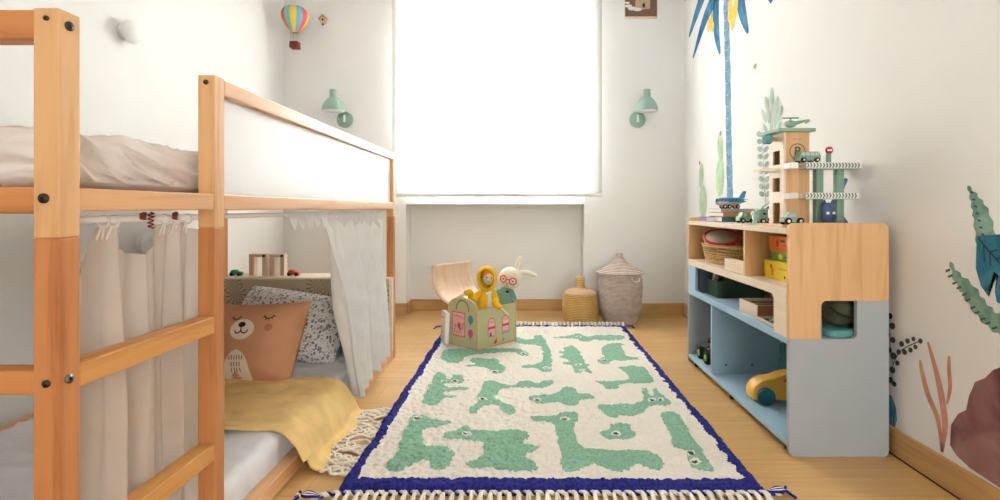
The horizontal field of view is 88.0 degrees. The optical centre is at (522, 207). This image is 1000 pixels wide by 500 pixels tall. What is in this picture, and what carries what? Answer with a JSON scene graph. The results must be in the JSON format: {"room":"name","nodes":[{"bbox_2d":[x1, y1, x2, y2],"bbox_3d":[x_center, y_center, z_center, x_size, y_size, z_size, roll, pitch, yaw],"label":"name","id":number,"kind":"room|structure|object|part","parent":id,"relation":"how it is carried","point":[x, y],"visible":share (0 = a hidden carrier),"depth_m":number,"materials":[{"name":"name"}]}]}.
{"room":"bedroom","nodes":[
{"label":"bedroom","id":0,"kind":"room"},
{"bbox_2d":[0,0,282,431],"bbox_3d":[-1.950,-0.553,1.400,0.100,2.800,6.000,0,0,0],"label":"wall","id":1,"kind":"structure","parent":0,"point":[146,90],"depth_m":2.57,"materials":[{"name":"paint"}]},
{"bbox_2d":[117,20,142,43],"bbox_3d":[-1.863,-0.836,2.456,0.075,0.110,0.110,0,0,0],"label":"wall light","id":2,"kind":"object","parent":1,"relation":"attached to","point":[130,31],"visible":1,"depth_m":2.43,"materials":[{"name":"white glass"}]},
{"bbox_3d":[-1.893,-0.836,2.456,0.014,0.077,0.077,0,0,0],"label":"wall plate","id":3,"kind":"part","parent":2,"relation":"part of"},
{"bbox_2d":[136,229,152,253],"bbox_3d":[-1.851,0.175,2.592,0.098,0.150,0.150,0,0,0],"label":"wall light","id":4,"kind":"object","parent":1,"relation":"attached to","point":[144,242],"visible":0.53,"depth_m":2.53,"materials":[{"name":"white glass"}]},
{"bbox_3d":[-1.893,0.175,2.592,0.014,0.105,0.105,0,0,0],"label":"wall plate","id":5,"kind":"part","parent":4,"relation":"part of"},
{"bbox_2d":[283,0,683,302],"bbox_3d":[-0.310,-0.553,4.225,3.180,2.800,0.250,0,0,0],"label":"wall","id":6,"kind":"structure","parent":0,"point":[639,215],"depth_m":4.10,"materials":[{"name":"paint"}]},
{"bbox_2d":[318,14,327,25],"bbox_3d":[-1.578,-1.483,4.083,0.068,0.090,0.035,0,0,0],"label":"birdhouse","id":7,"kind":"object","parent":6,"relation":"attached to","point":[321,18],"visible":1,"depth_m":4.07,"materials":[{"name":"beige wood"}]},
{"bbox_2d":[322,89,352,127],"bbox_3d":[-1.446,-0.771,3.997,0.166,0.274,0.242,0,0,12],"label":"wall lamp","id":8,"kind":"object","parent":6,"relation":"attached to","point":[332,104],"visible":1,"depth_m":3.94,"materials":[{"name":"green metal"}]},
{"bbox_3d":[-1.454,-0.826,3.960,0.166,0.165,0.166,0,0,0],"label":"lamp shade","id":9,"kind":"part","parent":8,"relation":"part of","materials":[{"name":"metal"}]},
{"bbox_3d":[-1.408,-0.698,4.088,0.128,0.128,0.024,0,0,0],"label":"wall plate","id":10,"kind":"part","parent":8,"relation":"part of","materials":[{"name":"metal"}]},
{"bbox_2d":[406,197,583,204],"bbox_3d":[-0.222,-0.841,4.220,1.412,1.625,0.260,0,0,0],"label":"window sill","id":11,"kind":"structure","parent":6,"relation":"in","point":[414,200],"depth_m":4.14,"materials":[{"name":"white"}]},
{"bbox_3d":[-0.222,-0.043,4.220,1.412,0.030,0.260,0,0,0],"label":"sill","id":12,"kind":"part","parent":11,"relation":"part of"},
{"bbox_3d":[-0.222,-0.856,4.300,1.412,1.595,0.060,0,0,0],"label":"frame","id":13,"kind":"part","parent":11,"relation":"part of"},
{"bbox_2d":[395,299,682,314],"bbox_3d":[-0.310,0.800,4.183,3.180,0.093,0.194,0,0,0],"label":"baseboard","id":14,"kind":"structure","parent":6,"relation":"attached to","point":[413,304],"depth_m":4.27,"materials":[{"name":"brown wood"}]},
{"bbox_2d":[624,0,656,18],"bbox_3d":[0.932,-1.670,4.091,0.257,0.340,0.017,0,0,0],"label":"picture","id":15,"kind":"object","parent":6,"relation":"attached to","point":[633,9],"visible":1,"depth_m":4.08},
{"bbox_2d":[629,89,657,127],"bbox_3d":[0.936,-0.771,3.989,0.193,0.274,0.223,0,0,0],"label":"wall lamp","id":16,"kind":"object","parent":6,"relation":"attached to","point":[647,104],"visible":1,"depth_m":3.94,"materials":[{"name":"green metal"}]},
{"bbox_3d":[0.904,-0.698,4.088,0.128,0.128,0.024,0,0,0],"label":"wall plate","id":17,"kind":"part","parent":16,"relation":"part of","materials":[{"name":"metal"}]},
{"bbox_3d":[0.950,-0.826,3.960,0.166,0.165,0.166,0,0,0],"label":"lamp shade","id":18,"kind":"part","parent":16,"relation":"part of","materials":[{"name":"metal"}]},
{"bbox_2d":[273,311,958,499],"bbox_3d":[-0.310,0.877,1.400,3.380,0.060,6.000,0,0,0],"label":"floor","id":19,"kind":"structure","parent":0,"point":[764,455],"depth_m":1.91,"materials":[{"name":"brown wood"}]},
{"bbox_2d":[0,352,348,499],"bbox_3d":[-1.237,0.770,1.877,0.952,0.129,1.979,0,0,0],"label":"mattress","id":20,"kind":"object","parent":19,"relation":"on","point":[249,456],"visible":0.12,"depth_m":1.53,"materials":[{"name":"fabric"}]},
{"bbox_2d":[224,301,310,380],"bbox_3d":[-1.099,0.563,2.158,0.399,0.341,0.203,0,0,6],"label":"cushion","id":21,"kind":"object","parent":20,"relation":"on","point":[262,342],"visible":0.8,"depth_m":2.09,"materials":[{"name":"fabric"}]},
{"bbox_2d":[241,285,340,363],"bbox_3d":[-1.125,0.562,2.500,0.584,0.334,0.299,0,0,4],"label":"pillow","id":22,"kind":"object","parent":20,"relation":"on","point":[320,342],"visible":0.38,"depth_m":2.43,"materials":[{"name":"fabric"}]},
{"bbox_2d":[224,376,390,475],"bbox_3d":[-0.978,0.765,1.883,0.925,0.158,0.546,0,0,0],"label":"blanket","id":23,"kind":"object","parent":20,"relation":"on","point":[318,414],"visible":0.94,"depth_m":1.84,"materials":[{"name":"fabric"}]},
{"bbox_2d":[0,8,394,499],"bbox_3d":[-1.218,0.267,1.932,0.994,1.160,2.256,0,0,0],"label":"bunk bed","id":24,"kind":"object","parent":19,"relation":"on","point":[256,152],"visible":0.94,"depth_m":1.13,"materials":[{"name":"brown wood"}]},
{"bbox_3d":[-1.220,0.275,0.827,0.910,0.039,0.036,0,0,0],"label":"rail","id":25,"kind":"part","parent":24,"relation":"part of","materials":[{"name":"brown wood"}]},
{"bbox_3d":[-1.220,-0.012,0.827,0.910,0.042,0.036,0,0,0],"label":"rail","id":26,"kind":"part","parent":24,"relation":"part of","materials":[{"name":"brown wood"}]},
{"bbox_3d":[-1.220,-0.288,0.827,0.910,0.046,0.036,0,0,0],"label":"rail","id":27,"kind":"part","parent":24,"relation":"part of","materials":[{"name":"brown wood"}]},
{"bbox_3d":[-1.709,0.723,1.871,0.012,0.013,2.048,0,0,0],"label":"rail","id":28,"kind":"part","parent":24,"relation":"part of","materials":[{"name":"brown wood"}]},
{"bbox_3d":[-0.745,0.267,0.827,0.040,1.160,0.040,0,0,0],"label":"post","id":29,"kind":"part","parent":24,"relation":"part of","materials":[{"name":"brown wood"}]},
{"bbox_2d":[0,125,197,192],"bbox_3d":[-1.224,-0.096,1.867,0.909,0.123,2.042,0,0,0],"label":"duvet","id":30,"kind":"object","parent":24,"relation":"on","point":[116,162],"visible":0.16,"depth_m":1.01,"materials":[{"name":"fabric"}]},
{"bbox_2d":[80,214,197,499],"bbox_3d":[-0.786,0.366,1.067,0.074,0.704,0.381,0,0,0],"label":"curtain","id":31,"kind":"object","parent":24,"relation":"hanging from","point":[136,420],"visible":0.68,"depth_m":1.05,"materials":[{"name":"fabric"}]},
{"bbox_2d":[139,212,146,219],"bbox_3d":[-0.753,0.016,1.025,0.007,0.017,0.017,0,0,0],"label":"cord","id":32,"kind":"object","parent":24,"relation":"hanging from","point":[142,215],"visible":1,"depth_m":1.02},
{"bbox_3d":[-0.746,-0.014,1.032,0.038,0.038,0.369,0,0,0],"label":"rail","id":33,"kind":"part","parent":24,"relation":"part of","materials":[{"name":"brown wood"}]},
{"bbox_2d":[147,212,154,228],"bbox_3d":[-0.753,0.025,1.046,0.007,0.035,0.017,0,0,0],"label":"cord","id":34,"kind":"object","parent":24,"relation":"hanging from","point":[152,213],"visible":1,"depth_m":1.04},
{"bbox_2d":[172,212,178,219],"bbox_3d":[-0.753,0.017,1.119,0.007,0.019,0.017,0,0,0],"label":"cord","id":35,"kind":"object","parent":24,"relation":"hanging from","point":[175,214],"visible":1,"depth_m":1.12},
{"bbox_3d":[-0.745,0.267,1.236,0.040,1.160,0.040,0,0,0],"label":"post","id":36,"kind":"part","parent":24,"relation":"part of","materials":[{"name":"brown wood"}]},
{"bbox_3d":[-1.695,0.267,2.915,0.040,1.160,0.040,0,0,0],"label":"post","id":37,"kind":"part","parent":24,"relation":"part of","materials":[{"name":"brown wood"}]},
{"bbox_3d":[-0.770,0.021,1.871,0.013,0.013,2.048,0,0,0],"label":"curtain rod","id":38,"kind":"part","parent":24,"relation":"part of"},
{"bbox_2d":[229,269,243,275],"bbox_3d":[-1.630,0.368,2.940,0.069,0.034,0.034,0,0,0],"label":"toy car","id":39,"kind":"object","parent":24,"relation":"on","point":[235,271],"visible":1,"depth_m":2.93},
{"bbox_2d":[249,254,268,275],"bbox_3d":[-1.510,0.324,2.956,0.099,0.122,0.048,0,0,0],"label":"wooden arch","id":40,"kind":"object","parent":24,"relation":"on","point":[252,257],"visible":0.9,"depth_m":2.94,"materials":[{"name":"wood"}]},
{"bbox_2d":[269,254,286,275],"bbox_3d":[-1.401,0.324,2.956,0.085,0.122,0.048,0,0,0],"label":"wooden arch","id":41,"kind":"object","parent":24,"relation":"on","point":[273,258],"visible":0.98,"depth_m":2.94,"materials":[{"name":"wood"}]},
{"bbox_2d":[287,269,299,275],"bbox_3d":[-1.305,0.368,2.940,0.069,0.034,0.034,0,0,0],"label":"toy car","id":42,"kind":"object","parent":24,"relation":"on","point":[292,271],"visible":1,"depth_m":2.93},
{"bbox_3d":[-1.208,0.595,2.877,0.934,0.399,0.025,0,0,0],"label":"panel","id":43,"kind":"part","parent":24,"relation":"part of","materials":[{"name":"beige wood"}]},
{"bbox_3d":[-0.748,-0.152,2.075,0.008,0.238,1.639,0,0,0],"label":"guard panel","id":44,"kind":"part","parent":24,"relation":"part of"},
{"bbox_2d":[289,212,327,229],"bbox_3d":[-0.758,0.045,1.845,0.006,0.060,0.330,0,0,0],"label":"trim","id":45,"kind":"structure","parent":24,"relation":"hanging from","point":[302,216],"depth_m":1.83,"materials":[{"name":"fabric"}]},
{"bbox_3d":[-0.746,-0.014,2.075,0.038,0.038,1.639,0,0,0],"label":"rail","id":46,"kind":"part","parent":24,"relation":"part of","materials":[{"name":"brown wood"}]},
{"bbox_3d":[-0.745,-0.290,2.075,0.040,0.039,1.639,0,0,0],"label":"guard rail","id":47,"kind":"part","parent":24,"relation":"part of","materials":[{"name":"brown wood"}]},
{"bbox_3d":[-0.745,0.821,2.055,0.040,0.052,1.599,0,0,0],"label":"rail","id":48,"kind":"part","parent":24,"relation":"part of","materials":[{"name":"brown wood"}]},
{"bbox_3d":[-1.220,-0.012,2.915,0.910,0.042,0.036,0,0,0],"label":"rail","id":49,"kind":"part","parent":24,"relation":"part of","materials":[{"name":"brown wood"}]},
{"bbox_2d":[323,210,389,399],"bbox_3d":[-0.739,0.411,2.414,0.126,0.802,0.842,0,0,-2],"label":"curtain","id":50,"kind":"object","parent":24,"relation":"hanging from","point":[357,272],"visible":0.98,"depth_m":2.29,"materials":[{"name":"fabric"}]},
{"bbox_3d":[-0.745,0.267,2.915,0.040,1.160,0.040,0,0,0],"label":"post","id":51,"kind":"part","parent":24,"relation":"part of","materials":[{"name":"brown wood"}]},
{"bbox_2d":[292,322,796,499],"bbox_3d":[0.065,0.829,2.588,1.459,0.036,2.299,0,0,0],"label":"rug","id":52,"kind":"object","parent":19,"relation":"on","point":[566,410],"visible":0.91,"depth_m":1.92,"materials":[{"name":"fabric"}]},
{"bbox_2d":[441,310,449,344],"bbox_3d":[-0.483,0.735,3.205,0.035,0.205,0.212,0,0,-16],"label":"picture book","id":53,"kind":"object","parent":52,"relation":"on","point":[445,316],"visible":0.97,"depth_m":3.12,"materials":[{"name":"paper"}]},
{"bbox_2d":[432,261,515,350],"bbox_3d":[-0.309,0.592,3.241,0.421,0.467,0.336,0,0,41],"label":"chest","id":54,"kind":"object","parent":52,"relation":"on","point":[470,327],"visible":0.91,"depth_m":3.12,"materials":[{"name":"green wood"}]},
{"bbox_3d":[-0.406,0.474,3.327,0.162,0.232,0.330,0,0,41],"label":"lid","id":55,"kind":"part","parent":54,"relation":"part of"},
{"bbox_3d":[-0.249,0.822,3.188,0.252,0.006,0.330,0,0,41],"label":"board","id":56,"kind":"part","parent":54,"relation":"part of","materials":[{"name":"green wood"}]},
{"bbox_2d":[456,266,508,315],"bbox_3d":[-0.231,0.588,3.122,0.324,0.474,0.162,0,0,7],"label":"doll","id":57,"kind":"object","parent":54,"relation":"in","point":[487,297],"visible":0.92,"depth_m":3.11},
{"bbox_2d":[477,266,496,291],"bbox_3d":[-0.220,0.433,3.151,0.124,0.163,0.100,0,0,0],"label":"hood","id":58,"kind":"object","parent":57,"relation":"attached to","point":[486,275],"depth_m":3.11,"materials":[{"name":"fabric"}]},
{"bbox_2d":[496,256,536,304],"bbox_3d":[-0.054,0.569,3.266,0.285,0.527,0.134,0,0,0],"label":"doll","id":59,"kind":"object","parent":54,"relation":"in","point":[510,278],"visible":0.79,"depth_m":3.24},
{"bbox_3d":[0.075,0.838,1.510,1.378,0.017,0.038,0,0,0],"label":"selvedge cord","id":60,"kind":"part","parent":52,"relation":"part of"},
{"bbox_3d":[0.075,0.838,1.511,1.378,0.017,0.036,0,0,0],"label":"selvedge cord","id":61,"kind":"part","parent":52,"relation":"part of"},
{"bbox_3d":[0.075,0.838,1.512,1.378,0.017,0.033,0,0,0],"label":"selvedge cord","id":62,"kind":"part","parent":52,"relation":"part of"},
{"bbox_2d":[562,276,598,324],"bbox_3d":[0.424,0.677,3.830,0.268,0.336,0.268,0,0,11],"label":"lidded basket","id":63,"kind":"object","parent":19,"relation":"on","point":[579,303],"visible":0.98,"depth_m":3.73,"materials":[{"name":"wicker"}]},
{"bbox_3d":[0.424,0.609,3.830,0.241,0.048,0.241,0,0,0],"label":"lid","id":64,"kind":"part","parent":63,"relation":"part of","materials":[{"name":"wicker"}]},
{"bbox_3d":[0.424,0.550,3.830,0.088,0.082,0.088,0,0,0],"label":"knob","id":65,"kind":"part","parent":63,"relation":"part of","materials":[{"name":"wicker"}]},
{"bbox_2d":[596,252,643,324],"bbox_3d":[0.722,0.588,3.860,0.356,0.515,0.356,0,0,22],"label":"lidded basket","id":66,"kind":"object","parent":19,"relation":"on","point":[619,283],"visible":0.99,"depth_m":3.73,"materials":[{"name":"wicker"}]},
{"bbox_3d":[0.722,0.423,3.860,0.356,0.123,0.356,0,0,0],"label":"lid","id":67,"kind":"part","parent":66,"relation":"part of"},
{"bbox_2d":[688,217,888,456],"bbox_3d":[1.075,0.449,2.301,0.341,0.796,1.086,0,0,0],"label":"shelf","id":68,"kind":"object","parent":19,"relation":"on","point":[836,404],"visible":0.9,"depth_m":1.76,"materials":[{"name":"brown wood"}]},
{"bbox_3d":[1.075,0.582,2.835,0.340,0.531,0.018,0,0,0],"label":"panel","id":69,"kind":"part","parent":68,"relation":"part of","materials":[{"name":"blue paint"}]},
{"bbox_2d":[697,337,710,364],"bbox_3d":[0.990,0.730,2.685,0.123,0.134,0.166,0,0,0],"label":"toy buggy","id":70,"kind":"object","parent":68,"relation":"on","point":[704,353],"visible":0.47,"depth_m":2.66,"materials":[{"name":"plastic"}]},
{"bbox_2d":[699,217,714,221],"bbox_3d":[0.978,0.059,2.750,0.049,0.024,0.104,0,0,0],"label":"book","id":71,"kind":"object","parent":68,"relation":"on","point":[705,219],"visible":0.91,"depth_m":2.70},
{"bbox_3d":[1.075,0.248,2.835,0.340,0.395,0.018,0,0,0],"label":"panel","id":72,"kind":"part","parent":68,"relation":"part of","materials":[{"name":"brown wood"}]},
{"bbox_2d":[702,242,742,264],"bbox_3d":[1.052,0.227,2.595,0.282,0.097,0.402,0,0,-6],"label":"wicker basket","id":73,"kind":"object","parent":68,"relation":"on","point":[709,255],"visible":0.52,"depth_m":2.50,"materials":[{"name":"wicker"}]},
{"bbox_2d":[703,229,739,250],"bbox_3d":[0.995,0.160,2.604,0.173,0.105,0.167,0,0,0],"label":"drum","id":74,"kind":"object","parent":73,"relation":"in","point":[725,237],"visible":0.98,"depth_m":2.59,"materials":[{"name":"brown wood"}]},
{"bbox_2d":[709,216,735,221],"bbox_3d":[1.090,0.058,2.701,0.170,0.027,0.178,0,0,0],"label":"book","id":75,"kind":"object","parent":68,"relation":"on","point":[716,218],"visible":0.34,"depth_m":2.61,"materials":[{"name":"paper"}]},
{"bbox_2d":[710,212,750,216],"bbox_3d":[1.081,0.033,2.701,0.140,0.021,0.178,0,0,0],"label":"book","id":76,"kind":"object","parent":75,"relation":"on","point":[721,214],"visible":0.95,"depth_m":2.61,"materials":[{"name":"paper"}]},
{"bbox_2d":[709,209,754,211],"bbox_3d":[1.086,0.013,2.701,0.170,0.019,0.178,0,0,0],"label":"book","id":77,"kind":"object","parent":76,"relation":"on","point":[710,210],"visible":0.84,"depth_m":2.61,"materials":[{"name":"paper"}]},
{"bbox_2d":[715,191,747,208],"bbox_3d":[1.094,-0.042,2.668,0.153,0.091,0.149,0,0,-35],"label":"plane","id":78,"kind":"object","parent":77,"relation":"on","point":[727,202],"visible":1,"depth_m":2.66,"materials":[{"name":"wood"}]},
{"bbox_2d":[724,258,742,274],"bbox_3d":[0.924,0.251,2.240,0.024,0.052,0.200,0,0,0],"label":"wooden box","id":79,"kind":"object","parent":68,"relation":"on","point":[734,265],"visible":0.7,"depth_m":2.24,"materials":[{"name":"beige wood"}]},
{"bbox_2d":[707,278,763,297],"bbox_3d":[1.084,0.408,2.650,0.232,0.082,0.150,0,0,0],"label":"crate","id":80,"kind":"object","parent":68,"relation":"on","point":[724,289],"visible":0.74,"depth_m":2.58,"materials":[{"name":"plastic"}]},
{"bbox_2d":[716,275,723,281],"bbox_3d":[0.994,0.355,2.605,0.032,0.051,0.065,0,0,10],"label":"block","id":81,"kind":"object","parent":80,"relation":"in","point":[720,278],"visible":0.68,"depth_m":2.58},
{"bbox_2d":[724,277,736,281],"bbox_3d":[1.048,0.355,2.605,0.065,0.044,0.037,0,0,-7],"label":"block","id":82,"kind":"object","parent":80,"relation":"in","point":[725,278],"visible":0.34,"depth_m":2.59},
{"bbox_2d":[736,212,751,222],"bbox_3d":[1.060,0.046,2.465,0.075,0.051,0.063,0,0,0],"label":"toy truck","id":83,"kind":"object","parent":68,"relation":"on","point":[742,217],"visible":0.77,"depth_m":2.44,"materials":[{"name":"wood"}]},
{"bbox_2d":[751,211,756,223],"bbox_3d":[1.052,0.042,2.360,0.028,0.058,0.020,0,0,0],"label":"pump","id":84,"kind":"object","parent":68,"relation":"on","point":[754,213],"visible":1,"depth_m":2.35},
{"bbox_2d":[739,298,773,317],"bbox_3d":[1.018,0.419,2.150,0.165,0.060,0.170,0,0,0],"label":"wooden box","id":85,"kind":"object","parent":68,"relation":"on","point":[751,309],"visible":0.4,"depth_m":2.12,"materials":[{"name":"brown wood"}]},
{"bbox_2d":[756,202,768,222],"bbox_3d":[1.109,0.017,2.357,0.074,0.108,0.053,0,0,0],"label":"crane","id":86,"kind":"object","parent":68,"relation":"on","point":[762,213],"visible":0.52,"depth_m":2.33,"materials":[{"name":"green paint"}]},
{"bbox_2d":[756,316,773,326],"bbox_3d":[0.998,0.439,1.958,0.145,0.020,0.195,0,0,0],"label":"wooden tray","id":87,"kind":"object","parent":68,"relation":"on","point":[761,318],"visible":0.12,"depth_m":2.03,"materials":[{"name":"brown wood"}]},
{"bbox_2d":[746,369,786,405],"bbox_3d":[1.073,0.735,2.134,0.278,0.124,0.106,0,0,0],"label":"toy car","id":88,"kind":"object","parent":68,"relation":"on","point":[767,388],"visible":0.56,"depth_m":2.10,"materials":[{"name":"wood"}]},
{"bbox_3d":[1.241,0.270,2.301,0.008,0.359,1.050,0,0,0],"label":"panel","id":89,"kind":"part","parent":68,"relation":"part of","materials":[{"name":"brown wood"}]},
{"bbox_2d":[764,259,786,282],"bbox_3d":[1.062,0.242,1.942,0.179,0.070,0.288,0,0,0],"label":"game box","id":90,"kind":"object","parent":68,"relation":"on","point":[773,269],"visible":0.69,"depth_m":1.99,"materials":[{"name":"yellow"}]},
{"bbox_2d":[771,251,786,262],"bbox_3d":[1.062,0.190,1.935,0.139,0.034,0.273,0,0,0],"label":"game box","id":91,"kind":"object","parent":90,"relation":"on","point":[777,256],"visible":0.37,"depth_m":2.00,"materials":[{"name":"green"}]},
{"bbox_2d":[769,235,786,253],"bbox_3d":[1.055,0.141,1.938,0.134,0.062,0.278,0,0,0],"label":"game box","id":92,"kind":"object","parent":91,"relation":"on","point":[777,243],"visible":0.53,"depth_m":2.00,"materials":[{"name":"cardboard"}]},
{"bbox_2d":[777,342,786,369],"bbox_3d":[1.150,0.692,2.270,0.080,0.210,0.064,0,0,0],"label":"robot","id":93,"kind":"object","parent":68,"relation":"on","point":[782,360],"visible":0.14,"depth_m":2.25},
{"bbox_2d":[754,128,861,226],"bbox_3d":[1.093,-0.116,2.000,0.337,0.374,0.200,0,0,0],"label":"toy garage","id":94,"kind":"object","parent":68,"relation":"on","point":[788,178],"visible":0.91,"depth_m":1.98,"materials":[{"name":"brown wood"}]},
{"bbox_3d":[1.107,0.066,1.997,0.310,0.010,0.194,0,0,0],"label":"plate","id":95,"kind":"part","parent":94,"relation":"part of","materials":[{"name":"brown wood"}]},
{"bbox_2d":[779,212,803,224],"bbox_3d":[1.000,0.038,1.925,0.075,0.046,0.052,0,0,0],"label":"toy car","id":96,"kind":"object","parent":94,"relation":"on","point":[788,217],"visible":0.84,"depth_m":1.91,"materials":[{"name":"wood"}]},
{"bbox_2d":[782,118,809,127],"bbox_3d":[1.056,-0.327,2.000,0.104,0.046,0.029,0,0,0],"label":"helicopter","id":97,"kind":"object","parent":94,"relation":"on","point":[790,123],"visible":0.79,"depth_m":1.99,"materials":[{"name":"green paint"}]},
{"bbox_2d":[794,151,820,162],"bbox_3d":[1.072,-0.191,1.949,0.084,0.041,0.052,0,0,0],"label":"van","id":98,"kind":"object","parent":94,"relation":"on","point":[803,156],"visible":0.9,"depth_m":1.93,"materials":[{"name":"wood"}]},
{"bbox_3d":[1.117,-0.102,1.958,0.027,0.089,0.027,0,0,0],"label":"deck post","id":99,"kind":"part","parent":94,"relation":"part of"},
{"bbox_3d":[1.117,0.014,1.958,0.027,0.094,0.027,0,0,0],"label":"deck post","id":100,"kind":"part","parent":94,"relation":"part of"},
{"bbox_2d":[821,199,835,222],"bbox_3d":[1.131,0.014,1.914,0.054,0.094,0.035,0,0,0],"label":"cat","id":101,"kind":"object","parent":94,"relation":"on","point":[828,210],"visible":0.87,"depth_m":1.90},
{"bbox_2d":[825,147,832,161],"bbox_3d":[1.150,-0.201,1.945,0.027,0.060,0.015,0,0,0],"label":"stop sign","id":102,"kind":"object","parent":94,"relation":"on","point":[828,150],"visible":0.85,"depth_m":1.94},
{"bbox_3d":[1.150,-0.188,1.946,0.014,0.036,0.013,0,0,0],"label":"sign post","id":103,"kind":"part","parent":102,"relation":"part of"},
{"bbox_3d":[1.196,-0.102,1.958,0.027,0.089,0.027,0,0,0],"label":"deck post","id":104,"kind":"part","parent":94,"relation":"part of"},
{"bbox_3d":[1.196,0.014,1.958,0.027,0.094,0.027,0,0,0],"label":"deck post","id":105,"kind":"part","parent":94,"relation":"part of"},
{"bbox_2d":[844,178,847,222],"bbox_3d":[1.235,-0.027,1.996,0.041,0.177,0.024,0,0,0],"label":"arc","id":106,"kind":"object","parent":94,"relation":"on","point":[845,179],"visible":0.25,"depth_m":1.99},
{"bbox_2d":[821,321,853,337],"bbox_3d":[1.137,0.436,1.863,0.175,0.026,0.163,0,0,0],"label":"plastic tub","id":107,"kind":"object","parent":68,"relation":"on","point":[828,330],"visible":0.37,"depth_m":1.80,"materials":[{"name":"plastic"}]},
{"bbox_2d":[821,301,853,325],"bbox_3d":[1.144,0.366,1.853,0.156,0.112,0.138,0,0,0],"label":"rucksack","id":108,"kind":"object","parent":107,"relation":"on","point":[840,313],"visible":0.52,"depth_m":1.81,"materials":[{"name":"green fabric"}]},
{"bbox_3d":[1.075,0.248,1.767,0.340,0.395,0.018,0,0,0],"label":"panel","id":109,"kind":"part","parent":68,"relation":"part of","materials":[{"name":"brown wood"}]},
{"bbox_3d":[1.075,0.582,1.767,0.340,0.531,0.018,0,0,0],"label":"panel","id":110,"kind":"part","parent":68,"relation":"part of","materials":[{"name":"blue paint"}]},
{"bbox_2d":[684,0,999,488],"bbox_3d":[1.330,-0.553,1.400,0.100,2.800,6.000,0,0,0],"label":"wall","id":111,"kind":"structure","parent":0,"point":[908,91],"depth_m":1.76,"materials":[{"name":"paint"}]},
{"bbox_2d":[699,161,705,216],"bbox_3d":[1.277,-0.127,3.677,0.001,0.432,0.154,0,0,0],"label":"sticker","id":112,"kind":"object","parent":111,"relation":"attached to","point":[702,201],"visible":0.97,"depth_m":3.68,"materials":[{"name":"paper"}]},
{"bbox_2d":[716,131,723,196],"bbox_3d":[1.277,-0.288,3.356,0.001,0.426,0.142,0,0,0],"label":"sticker","id":113,"kind":"object","parent":111,"relation":"attached to","point":[719,170],"visible":1,"depth_m":3.34,"materials":[{"name":"paper"}]},
{"bbox_2d":[689,0,772,196],"bbox_3d":[1.278,-0.924,3.372,0.002,1.753,1.454,0,0,0],"label":"sticker","id":114,"kind":"object","parent":111,"relation":"attached to","point":[730,13],"visible":0.99,"depth_m":3.23,"materials":[{"name":"paper"}]},
{"bbox_2d":[757,131,768,200],"bbox_3d":[1.277,-0.224,2.745,0.003,0.408,0.166,0,0,0],"label":"sticker","id":115,"kind":"object","parent":111,"relation":"attached to","point":[759,141],"visible":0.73,"depth_m":2.75,"materials":[{"name":"paper"}]},
{"bbox_2d":[761,87,781,131],"bbox_3d":[1.277,-0.331,2.657,0.003,0.580,0.226,0,0,0],"label":"sticker","id":116,"kind":"object","parent":111,"relation":"attached to","point":[778,114],"visible":0.8,"depth_m":2.65,"materials":[{"name":"green paper"}]},
{"bbox_2d":[683,303,999,499],"bbox_3d":[1.272,0.800,1.243,0.016,0.093,5.686,0,0,0],"label":"baseboard","id":117,"kind":"structure","parent":111,"relation":"attached to","point":[945,473],"depth_m":1.57,"materials":[{"name":"brown wood"}]},
{"bbox_2d":[889,395,896,426],"bbox_3d":[1.278,0.724,1.797,0.001,0.148,0.059,0,0,0],"label":"sticker","id":118,"kind":"object","parent":111,"relation":"attached to","point":[892,409],"visible":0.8,"depth_m":1.79,"materials":[{"name":"blue"}]},
{"bbox_2d":[889,313,922,386],"bbox_3d":[1.278,0.490,1.738,0.003,0.249,0.172,0,0,0],"label":"sticker","id":119,"kind":"object","parent":111,"relation":"attached to","point":[891,325],"visible":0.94,"depth_m":1.77,"materials":[{"name":"paper"}]},
{"bbox_2d":[919,342,951,451],"bbox_3d":[1.279,0.583,1.605,0.001,0.324,0.129,0,0,0],"label":"sticker","id":120,"kind":"object","parent":111,"relation":"attached to","point":[942,432],"visible":1,"depth_m":1.58,"materials":[{"name":"paper"}]},
{"bbox_2d":[945,262,999,333],"bbox_3d":[1.278,0.252,1.465,0.001,0.182,0.200,0,0,0],"label":"sticker","id":121,"kind":"object","parent":111,"relation":"attached to","point":[987,316],"visible":1,"depth_m":1.46,"materials":[{"name":"paper"}]},
{"bbox_2d":[950,368,999,487],"bbox_3d":[1.279,0.585,1.414,0.001,0.331,0.269,0,0,0],"label":"sticker","id":122,"kind":"object","parent":111,"relation":"attached to","point":[975,431],"visible":1,"depth_m":1.44,"materials":[{"name":"paper"}]},
{"bbox_2d":[967,186,995,248],"bbox_3d":[1.278,0.045,1.435,0.001,0.219,0.106,0,0,0],"label":"sticker","id":123,"kind":"object","parent":111,"relation":"attached to","point":[983,223],"visible":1,"depth_m":1.45,"materials":[{"name":"paper"}]},
{"bbox_2d":[976,234,999,302],"bbox_3d":[1.278,0.164,1.390,0.001,0.189,0.140,0,0,0],"label":"sticker","id":124,"kind":"object","parent":111,"relation":"attached to","point":[988,259],"visible":1,"depth_m":1.42,"materials":[{"name":"paper"}]},
{"bbox_3d":[-0.310,-1.983,1.400,3.380,0.060,6.000,0,0,0],"label":"ceiling","id":125,"kind":"structure","parent":0,"visible":0},
{"bbox_2d":[281,5,308,49],"bbox_3d":[-1.720,-1.578,3.900,0.194,0.750,0.194,0,0,0],"label":"balloon","id":126,"kind":"object","parent":125,"relation":"hanging from","point":[295,18],"visible":1,"depth_m":3.85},
{"bbox_2d":[289,41,300,49],"bbox_3d":[-1.720,-1.228,3.900,0.062,0.050,0.065,0,0,0],"label":"basket","id":127,"kind":"object","parent":126,"relation":"on","point":[295,45],"depth_m":3.87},
{"bbox_2d":[392,0,602,196],"bbox_3d":[-0.203,-1.016,4.030,1.675,1.863,0.060,0,0,0],"label":"window blind","id":128,"kind":"object","parent":125,"relation":"hanging from","point":[491,98],"visible":0.97,"depth_m":4.03,"materials":[{"name":"fabric"}]}
]}

